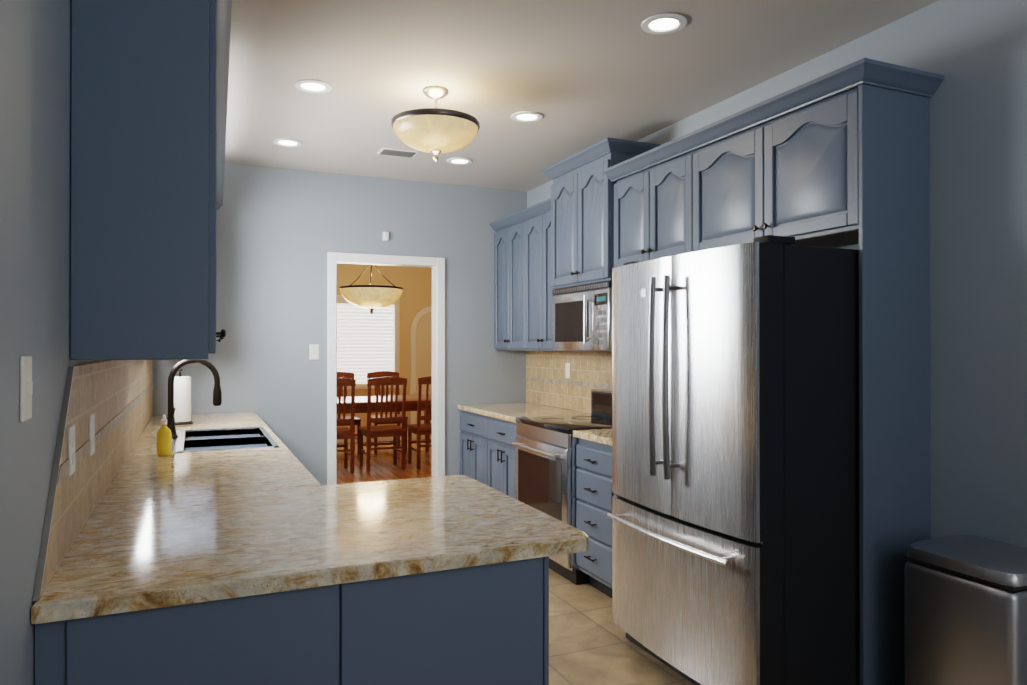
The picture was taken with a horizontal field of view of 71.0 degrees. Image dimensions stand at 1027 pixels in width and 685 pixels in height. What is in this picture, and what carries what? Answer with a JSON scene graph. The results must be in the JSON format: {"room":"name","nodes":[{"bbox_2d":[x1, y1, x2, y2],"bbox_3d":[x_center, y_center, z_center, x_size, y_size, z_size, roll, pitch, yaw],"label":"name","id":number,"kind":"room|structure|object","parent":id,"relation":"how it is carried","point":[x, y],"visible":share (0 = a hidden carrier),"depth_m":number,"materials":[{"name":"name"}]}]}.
{"room":"kitchen","nodes":[
{"label":"kitchen","id":0,"kind":"room"},
{"bbox_2d":[0,0,107,684],"bbox_3d":[-0.931,0.033,1.248,0.120,2.760,8.660,0,0,-24],"label":"wall","id":1,"kind":"structure","parent":0,"point":[35,149],"depth_m":1.37,"materials":[{"name":"grey paint"}]},
{"bbox_2d":[20,356,32,421],"bbox_3d":[-0.890,0.084,1.321,0.012,0.118,0.072,0,0,-24],"label":"switch plate","id":2,"kind":"object","parent":1,"relation":"attached to","point":[26,387],"visible":0.96,"depth_m":1.31,"materials":[{"name":"beige plastic"}]},
{"bbox_2d":[32,360,152,600],"bbox_3d":[-1.746,0.287,3.256,0.014,0.439,4.084,0,0,-24],"label":"tile backsplash","id":3,"kind":"structure","parent":1,"relation":"attached to","point":[115,397],"depth_m":2.04,"materials":[{"name":"beige tile"}]},
{"bbox_2d":[68,424,74,476],"bbox_3d":[-1.071,0.261,1.748,0.008,0.118,0.072,0,0,-24],"label":"electrical outlet","id":4,"kind":"object","parent":3,"relation":"attached to","point":[71,442],"visible":0.98,"depth_m":1.72,"materials":[{"name":"white plastic"}]},
{"bbox_2d":[89,413,94,455],"bbox_3d":[-1.223,0.267,2.091,0.008,0.118,0.072,0,0,-24],"label":"electrical outlet","id":5,"kind":"object","parent":3,"relation":"attached to","point":[92,428],"visible":0.96,"depth_m":2.08,"materials":[{"name":"white plastic"}]},
{"bbox_2d":[70,0,221,359],"bbox_3d":[-1.108,-0.491,2.244,0.335,1.073,0.842,0,0,-22],"label":"upper cabinet","id":6,"kind":"object","parent":1,"relation":"attached to","point":[149,88],"depth_m":1.85,"materials":[{"name":"blue paint"}]},
{"bbox_2d":[152,163,526,484],"bbox_3d":[-0.728,0.055,6.007,5.300,2.760,0.120,0,0,-24],"label":"wall","id":7,"kind":"structure","parent":0,"point":[281,232],"depth_m":5.58,"materials":[{"name":"grey paint"}]},
{"bbox_2d":[309,344,318,359],"bbox_3d":[-1.543,0.073,5.574,0.072,0.118,0.012,0,0,-24],"label":"switch plate","id":8,"kind":"object","parent":7,"relation":"attached to","point":[313,351],"visible":1,"depth_m":5.57,"materials":[{"name":"beige plastic"}]},
{"bbox_2d":[327,252,444,484],"bbox_3d":[-1.039,0.364,5.868,0.960,2.140,0.156,0,0,-24],"label":"door frame","id":9,"kind":"structure","parent":7,"relation":"attached to","point":[436,265],"depth_m":5.88,"materials":[{"name":"white wood"}]},
{"bbox_2d":[383,232,388,240],"bbox_3d":[-1.030,-0.856,5.800,0.047,0.070,0.022,0,0,-24],"label":"sensor","id":10,"kind":"object","parent":7,"relation":"attached to","point":[385,236],"visible":1,"depth_m":5.79,"materials":[{"name":"white plastic"}]},
{"bbox_2d":[337,439,431,483],"bbox_3d":[-1.707,1.476,8.213,5.300,0.058,4.840,0,0,-24],"label":"floor","id":11,"kind":"structure","parent":0,"point":[383,467],"depth_m":8.41,"materials":[{"name":"brown wood"}]},
{"bbox_2d":[337,378,355,472],"bbox_3d":[-2.035,0.914,8.043,0.450,1.060,0.470,0,0,-24],"label":"dining chair","id":12,"kind":"object","parent":11,"relation":"on","point":[345,433],"visible":0.42,"depth_m":7.93,"materials":[{"name":"brown wood"}]},
{"bbox_2d":[337,372,360,454],"bbox_3d":[-2.269,0.921,9.438,0.450,1.060,0.470,0,0,-24],"label":"dining chair","id":13,"kind":"object","parent":11,"relation":"on","point":[357,421],"visible":0.38,"depth_m":9.47,"materials":[{"name":"brown wood"}]},
{"bbox_2d":[359,377,406,471],"bbox_3d":[-1.505,0.916,8.278,0.450,1.060,0.470,0,0,-24],"label":"dining chair","id":14,"kind":"object","parent":11,"relation":"on","point":[368,431],"visible":1,"depth_m":8.12,"materials":[{"name":"brown wood"}]},
{"bbox_2d":[337,394,430,451],"bbox_3d":[-1.741,1.073,8.911,1.840,0.752,1.000,0,0,-24],"label":"dining table","id":15,"kind":"object","parent":11,"relation":"on","point":[361,403],"visible":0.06,"depth_m":8.63,"materials":[{"name":"brown wood"}]},
{"bbox_2d":[367,371,407,453],"bbox_3d":[-1.702,0.922,9.689,0.450,1.060,0.470,0,0,-24],"label":"dining chair","id":16,"kind":"object","parent":11,"relation":"on","point":[376,374],"visible":0.31,"depth_m":9.82,"materials":[{"name":"brown wood"}]},
{"bbox_2d":[407,376,431,468],"bbox_3d":[-0.974,0.917,8.513,0.450,1.060,0.470,0,0,-24],"label":"dining chair","id":17,"kind":"object","parent":11,"relation":"on","point":[419,429],"visible":0.5,"depth_m":8.29,"materials":[{"name":"brown wood"}]},
{"bbox_2d":[337,263,431,433],"bbox_3d":[-2.661,0.075,10.378,5.300,2.760,0.120,0,0,-24],"label":"wall","id":18,"kind":"structure","parent":0,"point":[415,283],"depth_m":10.76,"materials":[{"name":"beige paint"}]},
{"bbox_2d":[337,295,400,388],"bbox_3d":[-2.433,-0.005,10.419,1.630,1.360,0.090,0,0,-24],"label":"window","id":19,"kind":"structure","parent":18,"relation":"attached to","point":[365,341],"depth_m":10.55,"materials":[{"name":"white"}]},
{"bbox_2d":[337,432,407,443],"bbox_3d":[-3.288,1.399,10.021,3.810,0.110,0.017,0,0,-24],"label":"baseboard","id":20,"kind":"structure","parent":18,"relation":"attached to","point":[339,441],"depth_m":10.55,"materials":[{"name":"white"}]},
{"bbox_2d":[410,306,431,439],"bbox_3d":[-1.177,0.448,10.953,0.800,2.020,0.024,0,0,-24],"label":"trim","id":21,"kind":"structure","parent":18,"relation":"attached to","point":[421,347],"depth_m":10.86,"materials":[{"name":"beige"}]},
{"bbox_2d":[225,0,938,191],"bbox_3d":[0.473,-1.384,1.875,3.190,0.080,8.660,0,0,-24],"label":"ceiling","id":22,"kind":"structure","parent":0,"point":[579,75],"depth_m":3.51,"materials":[{"name":"grey paint"}]},
{"bbox_2d":[273,138,301,146],"bbox_3d":[-1.499,-1.325,4.776,0.190,0.009,0.190,0,0,-24],"label":"recessed light","id":23,"kind":"object","parent":22,"relation":"in","point":[287,142],"visible":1,"depth_m":4.78,"materials":[{"name":"white plastic"}]},
{"bbox_2d":[294,79,331,92],"bbox_3d":[-1.042,-1.330,3.742,0.190,0.009,0.190,0,0,-24],"label":"recessed light","id":24,"kind":"object","parent":22,"relation":"in","point":[311,86],"visible":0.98,"depth_m":3.73,"materials":[{"name":"white"}]},
{"bbox_2d":[377,147,418,157],"bbox_3d":[-0.806,-1.324,5.027,0.260,0.010,0.160,0,0,-24],"label":"ceiling vent","id":25,"kind":"object","parent":22,"relation":"in","point":[396,152],"visible":0.98,"depth_m":5.00,"materials":[{"name":"white metal"}]},
{"bbox_2d":[391,86,479,161],"bbox_3d":[-0.411,-1.144,3.812,0.466,0.379,0.466,0,0,-24],"label":"ceiling light","id":26,"kind":"object","parent":22,"relation":"attached to","point":[435,131],"visible":0.98,"depth_m":3.68,"materials":[{"name":"beige glass"}]},
{"bbox_2d":[447,157,472,164],"bbox_3d":[-0.393,-1.323,5.254,0.190,0.009,0.190,0,0,-24],"label":"recessed light","id":27,"kind":"object","parent":22,"relation":"in","point":[459,161],"visible":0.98,"depth_m":5.25,"materials":[{"name":"white"}]},
{"bbox_2d":[511,111,542,121],"bbox_3d":[0.079,-1.327,4.238,0.190,0.009,0.190,0,0,-24],"label":"recessed light","id":28,"kind":"object","parent":22,"relation":"in","point":[526,116],"visible":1,"depth_m":4.24,"materials":[{"name":"white"}]},
{"bbox_2d":[641,13,686,33],"bbox_3d":[0.630,-1.333,3.016,0.190,0.009,0.190,0,0,-24],"label":"recessed light","id":29,"kind":"object","parent":22,"relation":"in","point":[665,23],"visible":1,"depth_m":3.01,"materials":[{"name":"white"}]},
{"bbox_2d":[549,568,694,684],"bbox_3d":[0.485,1.446,1.835,3.190,0.060,8.600,0,0,-24],"label":"floor","id":30,"kind":"structure","parent":0,"point":[590,643],"depth_m":3.36,"materials":[{"name":"beige tile"}]},
{"bbox_2d":[415,571,446,684],"bbox_3d":[-0.373,0.979,2.149,0.303,0.876,0.925,0,0,-24],"label":"base cabinet","id":31,"kind":"object","parent":30,"relation":"on","point":[430,590],"depth_m":1.71,"materials":[{"name":"blue paint"}]},
{"bbox_2d":[98,412,318,502],"bbox_3d":[-1.626,0.544,3.835,0.697,0.067,3.117,0,0,-24],"label":"countertop","id":32,"kind":"structure","parent":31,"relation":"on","point":[143,474],"depth_m":2.87,"materials":[{"name":"beige stone"}]},
{"bbox_2d":[157,415,171,455],"bbox_3d":[-1.575,0.416,3.247,0.062,0.181,0.062,0,0,-24],"label":"soap bottle","id":33,"kind":"object","parent":32,"relation":"on","point":[164,440],"visible":1,"depth_m":3.22,"materials":[{"name":"yellow plastic"}]},
{"bbox_2d":[174,368,192,424],"bbox_3d":[-2.105,0.337,4.544,0.156,0.352,0.156,0,0,-24],"label":"paper towel holder","id":34,"kind":"object","parent":32,"relation":"on","point":[182,398],"visible":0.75,"depth_m":4.50,"materials":[{"name":"white paper"}]},
{"bbox_2d":[166,359,221,438],"bbox_3d":[-1.730,0.295,3.885,0.289,0.427,0.101,0,0,-24],"label":"faucet","id":35,"kind":"object","parent":32,"relation":"on","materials":[{"name":"black metal"}]},
{"bbox_2d":[172,427,278,450],"bbox_3d":[-1.549,0.623,3.837,0.479,0.229,0.944,0,0,-24],"label":"sink","id":36,"kind":"object","parent":32,"relation":"in","point":[229,438],"depth_m":3.85,"materials":[{"name":"metal"}]},
{"bbox_2d":[460,410,481,482],"bbox_3d":[-0.030,0.996,5.866,0.627,0.876,0.688,0,0,-24],"label":"base cabinet","id":37,"kind":"object","parent":30,"relation":"on","point":[470,424],"depth_m":5.79,"materials":[{"name":"blue paint"}]},
{"bbox_2d":[447,559,548,684],"bbox_3d":[-0.206,0.980,2.217,0.277,0.876,0.937,0,0,-24],"label":"base cabinet","id":38,"kind":"object","parent":30,"relation":"on","point":[498,616],"depth_m":1.78,"materials":[{"name":"blue paint"}]},
{"bbox_2d":[31,475,588,626],"bbox_3d":[-0.552,0.521,2.067,1.232,0.036,0.985,0,0,-24],"label":"countertop","id":39,"kind":"structure","parent":38,"relation":"on","point":[129,556],"depth_m":1.82,"materials":[{"name":"beige stone"}]},
{"bbox_2d":[482,414,601,498],"bbox_3d":[0.201,0.994,5.343,0.627,0.876,0.684,0,0,-24],"label":"base cabinet","id":40,"kind":"object","parent":30,"relation":"on","point":[488,434],"depth_m":5.27,"materials":[{"name":"blue paint"}]},
{"bbox_2d":[458,402,585,421],"bbox_3d":[0.078,0.537,5.605,0.642,0.036,1.258,0,0,-24],"label":"countertop","id":41,"kind":"structure","parent":40,"relation":"on","point":[508,412],"depth_m":5.49,"materials":[{"name":"beige stone"}]},
{"bbox_2d":[511,389,611,584],"bbox_3d":[0.440,0.879,4.661,0.725,1.100,0.754,0,0,-24],"label":"range oven","id":42,"kind":"object","parent":30,"relation":"on","point":[545,464],"visible":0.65,"depth_m":4.46,"materials":[{"name":"silver metal"}]},
{"bbox_2d":[573,434,609,596],"bbox_3d":[0.743,0.988,4.117,0.627,0.876,0.478,0,0,-24],"label":"base cabinet","id":43,"kind":"object","parent":30,"relation":"on","point":[592,458],"depth_m":4.01,"materials":[{"name":"blue paint"}]},
{"bbox_2d":[574,428,611,445],"bbox_3d":[0.791,0.530,3.993,0.642,0.036,0.747,0,0,-24],"label":"countertop","id":44,"kind":"structure","parent":43,"relation":"on","point":[604,436],"depth_m":4.05,"materials":[{"name":"beige stone"}]},
{"bbox_2d":[610,446,616,597],"bbox_3d":[0.882,0.987,3.802,0.627,0.876,0.328,0,0,-24],"label":"base cabinet","id":45,"kind":"object","parent":30,"relation":"on","point":[611,493],"depth_m":3.85,"materials":[{"name":"blue paint"}]},
{"bbox_2d":[607,235,859,684],"bbox_3d":[0.996,0.519,3.132,0.946,1.805,0.968,0,0,-24],"label":"refrigerator","id":46,"kind":"object","parent":30,"relation":"on","point":[734,515],"visible":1,"depth_m":2.70,"materials":[{"name":"silver metal"}]},
{"bbox_2d":[902,535,1026,684],"bbox_3d":[1.623,1.058,2.448,0.341,0.722,0.427,0,0,-24],"label":"trash can","id":47,"kind":"object","parent":30,"relation":"on","point":[965,609],"visible":0.98,"depth_m":2.38,"materials":[{"name":"silver metal"}]},
{"bbox_2d":[527,0,1026,547],"bbox_3d":[1.877,0.039,2.490,0.120,2.760,8.660,0,0,-24],"label":"wall","id":48,"kind":"structure","parent":0,"point":[973,52],"depth_m":2.70,"materials":[{"name":"grey paint"}]},
{"bbox_2d":[490,214,517,349],"bbox_3d":[0.113,-0.474,5.939,0.312,1.073,0.684,0,0,-24],"label":"upper cabinet","id":49,"kind":"object","parent":48,"relation":"attached to","point":[506,235],"depth_m":5.94,"materials":[{"name":"blue paint"}]},
{"bbox_2d":[518,202,554,350],"bbox_3d":[0.345,-0.477,5.414,0.312,1.073,0.684,0,0,-24],"label":"upper cabinet","id":50,"kind":"object","parent":48,"relation":"attached to","point":[534,301],"depth_m":5.47,"materials":[{"name":"blue paint"}]},
{"bbox_2d":[526,351,611,412],"bbox_3d":[0.683,0.289,5.022,0.014,0.452,2.819,0,0,-24],"label":"tile backsplash","id":51,"kind":"structure","parent":48,"relation":"attached to","point":[548,383],"depth_m":5.62,"materials":[{"name":"beige tile"}]},
{"bbox_2d":[565,363,569,377],"bbox_3d":[0.421,0.218,5.596,0.008,0.118,0.072,0,0,-24],"label":"electrical outlet","id":52,"kind":"object","parent":51,"relation":"attached to","point":[567,370],"visible":1,"depth_m":5.59,"materials":[{"name":"white plastic"}]},
{"bbox_2d":[546,142,661,289],"bbox_3d":[0.607,-0.772,4.712,0.402,0.798,0.814,0,0,-24],"label":"upper cabinet","id":53,"kind":"object","parent":48,"relation":"attached to","point":[582,207],"depth_m":4.56,"materials":[{"name":"blue paint"}]},
{"bbox_2d":[552,281,611,350],"bbox_3d":[0.576,-0.157,4.726,0.444,0.424,0.754,0,0,-24],"label":"microwave","id":54,"kind":"object","parent":53,"relation":"attached to","point":[581,317],"visible":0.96,"depth_m":4.60,"materials":[{"name":"silver metal"}]},
{"bbox_2d":[618,142,681,266],"bbox_3d":[0.928,-0.725,4.028,0.367,0.590,0.804,0,0,-24],"label":"upper cabinet","id":55,"kind":"object","parent":48,"relation":"attached to","point":[650,187],"depth_m":3.95,"materials":[{"name":"blue paint"}]},
{"bbox_2d":[682,66,929,253],"bbox_3d":[1.260,-0.728,3.278,0.367,0.590,1.056,0,0,-24],"label":"upper cabinet","id":56,"kind":"object","parent":48,"relation":"attached to","point":[838,158],"depth_m":2.90,"materials":[{"name":"blue paint"}]},
{"bbox_3d":[-1.719,-1.355,8.254,5.300,0.080,4.780,0,0,-24],"label":"ceiling","id":57,"kind":"structure","parent":0,"visible":0},
{"bbox_2d":[339,265,402,314],"bbox_3d":[-1.607,-0.815,8.159,0.716,0.999,0.716,0,0,-24],"label":"dining pendant light","id":58,"kind":"object","parent":57,"relation":"hanging from","point":[370,297],"visible":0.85,"depth_m":7.92,"materials":[{"name":"beige glass"}]}
]}

